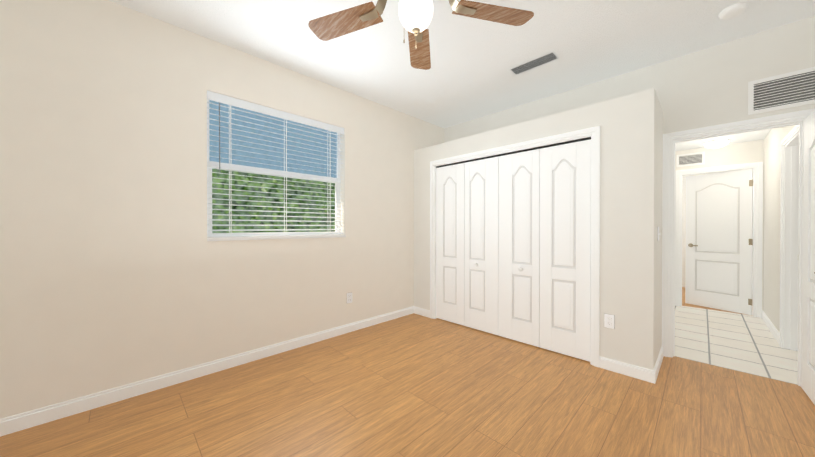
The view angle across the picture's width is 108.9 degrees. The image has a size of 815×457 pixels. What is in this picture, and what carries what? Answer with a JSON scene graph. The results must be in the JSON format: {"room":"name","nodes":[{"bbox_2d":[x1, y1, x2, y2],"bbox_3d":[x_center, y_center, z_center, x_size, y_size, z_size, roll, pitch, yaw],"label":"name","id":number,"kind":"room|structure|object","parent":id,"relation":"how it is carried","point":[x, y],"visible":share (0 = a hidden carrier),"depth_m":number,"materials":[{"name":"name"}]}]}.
{"room":"bedroom","nodes":[
{"label":"bedroom","id":0,"kind":"room"},
{"bbox_2d":[0,0,443,418],"bbox_3d":[-1.148,-0.187,3.080,4.920,2.800,0.200,0,0,-45],"label":"wall","id":1,"kind":"structure","parent":0,"point":[117,269],"depth_m":2.16,"materials":[{"name":"paint"}]},
{"bbox_2d":[0,307,411,436],"bbox_3d":[-1.293,1.164,2.793,3.900,0.100,0.014,0,0,-45],"label":"baseboard","id":2,"kind":"structure","parent":1,"relation":"attached to","point":[26,420],"depth_m":2.23,"materials":[{"name":"white wood"}]},
{"bbox_2d":[207,99,340,236],"bbox_3d":[-1.274,-0.537,2.972,1.330,1.240,0.053,0,0,-45],"label":"window","id":3,"kind":"structure","parent":1,"relation":"in","point":[224,150],"depth_m":2.87,"materials":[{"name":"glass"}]},
{"bbox_2d":[207,90,343,235],"bbox_3d":[-1.222,-0.545,2.919,1.322,1.218,0.064,0,0,-45],"label":"window blind","id":4,"kind":"object","parent":3,"relation":"attached to","point":[230,101],"visible":0.9,"depth_m":2.80,"materials":[{"name":"white plastic"}]},
{"bbox_2d":[207,234,345,240],"bbox_3d":[-1.222,0.088,2.922,1.330,0.032,0.113,0,0,-45],"label":"window sill","id":5,"kind":"structure","parent":1,"relation":"attached to","point":[268,237],"depth_m":2.76,"materials":[{"name":"stone"}]},
{"bbox_2d":[347,292,351,302],"bbox_3d":[-0.675,0.811,3.404,0.075,0.119,0.010,0,0,-45],"label":"outlet","id":6,"kind":"object","parent":1,"relation":"attached to","point":[349,297],"visible":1,"depth_m":3.40,"materials":[{"name":"white plastic"}]},
{"bbox_2d":[0,313,814,456],"bbox_3d":[0.152,1.270,1.729,4.860,0.100,3.960,0,0,-45],"label":"floor","id":7,"kind":"structure","parent":0,"point":[413,385],"depth_m":1.95,"materials":[{"name":"laminate"}]},
{"bbox_2d":[109,0,814,127],"bbox_3d":[0.174,-1.631,1.736,4.920,0.100,3.960,0,0,-45],"label":"ceiling","id":8,"kind":"structure","parent":0,"point":[468,75],"depth_m":2.47,"materials":[{"name":"paint"}]},
{"bbox_2d":[308,0,533,69],"bbox_3d":[0.026,-1.272,1.532,1.302,0.614,1.333,0,0,-45],"label":"ceiling fan","id":9,"kind":"object","parent":8,"relation":"hanging from","point":[415,16],"visible":1,"depth_m":1.69,"materials":[{"name":"brown wood"}]},
{"bbox_2d":[508,52,558,75],"bbox_3d":[1.214,-1.592,2.813,0.165,0.022,0.430,0,0,-45],"label":"ceiling vent","id":10,"kind":"object","parent":8,"relation":"in","point":[520,67],"visible":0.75,"depth_m":2.80,"materials":[{"name":"grey metal"}]},
{"bbox_2d":[719,3,746,19],"bbox_3d":[2.350,-1.561,2.108,0.136,0.042,0.136,0,0,-45],"label":"smoke detector","id":11,"kind":"object","parent":8,"relation":"attached to","point":[732,11],"visible":1,"depth_m":2.08,"materials":[{"name":"white plastic"}]},
{"bbox_2d":[414,88,662,369],"bbox_3d":[1.262,0.051,3.474,0.700,2.320,2.630,0,0,-45],"label":"wall","id":12,"kind":"structure","parent":0,"point":[631,150],"depth_m":2.46,"materials":[{"name":"paint"}]},
{"bbox_2d":[412,306,429,317],"bbox_3d":[0.207,1.158,4.039,0.014,0.100,0.290,0,0,-45],"label":"baseboard","id":13,"kind":"structure","parent":12,"relation":"attached to","point":[420,311],"depth_m":4.05,"materials":[{"name":"white wood"}]},
{"bbox_2d":[436,163,464,325],"bbox_3d":[0.549,0.190,3.748,0.023,2.015,0.446,0,0,-45],"label":"closet door","id":14,"kind":"structure","parent":12,"relation":"in","point":[450,243],"depth_m":3.73,"materials":[{"name":"white wood"}]},
{"bbox_2d":[465,157,498,334],"bbox_3d":[0.848,0.192,3.411,0.073,2.015,0.446,0,0,-45],"label":"closet door","id":15,"kind":"structure","parent":12,"relation":"in","point":[481,233],"depth_m":3.41,"materials":[{"name":"white wood"}]},
{"bbox_2d":[436,137,590,167],"bbox_3d":[1.029,-0.815,3.266,0.038,0.022,1.806,0,0,-45],"label":"door track","id":16,"kind":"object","parent":12,"relation":"attached to","point":[561,143],"depth_m":3.07,"materials":[{"name":"metal"}]},
{"bbox_2d":[430,126,599,367],"bbox_3d":[1.029,0.157,3.271,0.118,2.110,1.950,0,0,-45],"label":"trim","id":17,"kind":"structure","parent":12,"relation":"attached to","point":[593,133],"depth_m":2.60,"materials":[{"name":"white wood"}]},
{"bbox_2d":[498,149,539,346],"bbox_3d":[1.164,0.193,3.091,0.073,2.015,0.446,0,0,-45],"label":"closet door","id":18,"kind":"structure","parent":12,"relation":"in","point":[519,259],"depth_m":3.08,"materials":[{"name":"white wood"}]},
{"bbox_2d":[540,139,590,361],"bbox_3d":[1.498,0.195,2.789,0.023,2.015,0.446,0,0,-45],"label":"closet door","id":19,"kind":"structure","parent":12,"relation":"in","point":[565,242],"depth_m":2.77,"materials":[{"name":"white wood"}]},
{"bbox_2d":[604,313,614,328],"bbox_3d":[1.730,0.796,2.499,0.010,0.119,0.075,0,0,-45],"label":"outlet","id":20,"kind":"object","parent":12,"relation":"attached to","point":[609,320],"visible":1,"depth_m":2.50,"materials":[{"name":"white plastic"}]},
{"bbox_2d":[599,356,651,382],"bbox_3d":[1.799,1.166,2.428,0.014,0.100,0.340,0,0,-45],"label":"baseboard","id":21,"kind":"structure","parent":12,"relation":"attached to","point":[641,373],"depth_m":2.41,"materials":[{"name":"white wood"}]},
{"bbox_2d":[648,346,663,383],"bbox_3d":[2.187,1.166,2.534,0.714,0.100,0.014,0,0,-45],"label":"baseboard","id":22,"kind":"structure","parent":12,"relation":"attached to","point":[655,372],"depth_m":2.44,"materials":[{"name":"white wood"}]},
{"bbox_2d":[657,227,659,240],"bbox_3d":[2.157,0.046,2.497,0.075,0.119,0.016,0,0,-45],"label":"light switch","id":23,"kind":"object","parent":12,"relation":"attached to","point":[658,233],"visible":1,"depth_m":2.48,"materials":[{"name":"white plastic"}]},
{"bbox_2d":[444,16,814,318],"bbox_3d":[1.881,-0.189,3.430,0.120,2.800,3.560,0,0,-45],"label":"wall","id":24,"kind":"structure","parent":0,"point":[704,88],"depth_m":2.59,"materials":[{"name":"paint"}]},
{"bbox_2d":[662,108,814,387],"bbox_3d":[2.781,0.161,2.507,0.138,2.110,0.880,0,0,-45],"label":"door frame","id":25,"kind":"structure","parent":24,"relation":"attached to","point":[668,252],"depth_m":2.69,"materials":[{"name":"white wood"}]},
{"bbox_2d":[748,67,814,114],"bbox_3d":[2.934,-1.068,2.266,0.012,0.270,0.370,0,0,-45],"label":"air vent","id":26,"kind":"object","parent":24,"relation":"in","point":[786,90],"visible":1,"depth_m":2.27,"materials":[{"name":"white metal"}]},
{"bbox_2d":[802,110,814,404],"bbox_3d":[2.746,0.196,1.922,0.161,2.025,0.734,0,0,43],"label":"entry door","id":27,"kind":"structure","parent":24,"relation":"in","point":[808,372],"depth_m":2.10,"materials":[{"name":"white wood"}]},
{"bbox_2d":[682,173,710,286],"bbox_3d":[6.003,-0.055,5.647,0.100,2.510,3.200,0,0,-45],"label":"wall","id":28,"kind":"structure","parent":0,"point":[683,227],"depth_m":5.94,"materials":[{"name":"paint"}]},
{"bbox_2d":[682,287,746,314],"bbox_3d":[5.313,1.254,4.972,2.040,0.100,3.200,0,0,-45],"label":"floor","id":29,"kind":"structure","parent":0,"point":[683,300],"depth_m":4.56,"materials":[{"name":"laminate"}]},
{"bbox_2d":[675,140,763,309],"bbox_3d":[4.527,-0.048,4.309,0.120,2.510,0.930,0,0,-45],"label":"wall","id":30,"kind":"structure","parent":0,"point":[742,153],"depth_m":4.12,"materials":[{"name":"paint"}]},
{"bbox_2d":[676,151,704,166],"bbox_3d":[4.305,-1.049,4.435,0.012,0.190,0.310,0,0,-45],"label":"air vent","id":31,"kind":"object","parent":30,"relation":"in","point":[690,159],"visible":1,"depth_m":4.43,"materials":[{"name":"white metal"}]},
{"bbox_2d":[685,169,752,314],"bbox_3d":[4.618,0.184,4.344,0.161,2.025,0.722,0,0,-25],"label":"door","id":32,"kind":"structure","parent":30,"relation":"in","point":[719,246],"depth_m":4.30,"materials":[{"name":"white wood"}]},
{"bbox_2d":[675,162,762,317],"bbox_3d":[4.535,0.152,4.289,0.138,2.110,0.870,0,0,-45],"label":"door frame","id":33,"kind":"structure","parent":30,"relation":"attached to","point":[757,167],"depth_m":4.02,"materials":[{"name":"white wood"}]},
{"bbox_2d":[675,129,770,150],"bbox_3d":[3.681,-1.249,3.467,2.500,0.100,1.170,0,0,-45],"label":"ceiling","id":34,"kind":"structure","parent":0,"point":[739,138],"depth_m":3.93,"materials":[{"name":"paint"}]},
{"bbox_2d":[703,139,729,147],"bbox_3d":[4.282,-1.159,4.040,0.260,0.085,0.260,0,0,-45],"label":"hall ceiling light","id":35,"kind":"object","parent":34,"relation":"attached to","point":[719,143],"visible":1,"depth_m":3.97,"materials":[{"name":"white glass"}]},
{"bbox_2d":[675,306,797,384],"bbox_3d":[3.638,1.261,3.437,2.500,0.100,1.170,0,0,-45],"label":"floor","id":36,"kind":"structure","parent":0,"point":[745,343],"depth_m":3.05,"materials":[{"name":"white tile"}]},
{"bbox_2d":[763,125,795,331],"bbox_3d":[4.050,-0.042,3.099,2.500,2.510,0.120,0,0,-45],"label":"wall","id":37,"kind":"structure","parent":0,"point":[774,138],"depth_m":3.43,"materials":[{"name":"paint"}]},
{"bbox_2d":[762,310,778,342],"bbox_3d":[4.330,1.161,3.476,1.340,0.100,0.014,0,0,-45],"label":"baseboard","id":38,"kind":"structure","parent":37,"relation":"attached to","point":[771,326],"depth_m":3.37,"materials":[{"name":"white wood"}]},
{"bbox_2d":[779,125,798,350],"bbox_3d":[3.574,0.160,2.643,0.900,2.110,0.138,0,0,-45],"label":"door frame","id":39,"kind":"structure","parent":37,"relation":"attached to","point":[790,139],"depth_m":2.93,"materials":[{"name":"white wood"}]},
{"bbox_2d":[790,146,796,350],"bbox_3d":[3.591,0.198,2.626,0.748,2.034,0.070,0,0,-45],"label":"trim","id":40,"kind":"structure","parent":37,"relation":"attached to","point":[793,287],"depth_m":2.90,"materials":[{"name":"white wood"}]},
{"label":"outside","id":41,"kind":"structure","parent":0,"visible":0},
{"bbox_2d":[212,169,334,232],"bbox_3d":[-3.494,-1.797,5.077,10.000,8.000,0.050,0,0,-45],"label":"hedge","id":42,"kind":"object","parent":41,"point":[325,191],"depth_m":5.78,"materials":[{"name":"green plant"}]}
]}

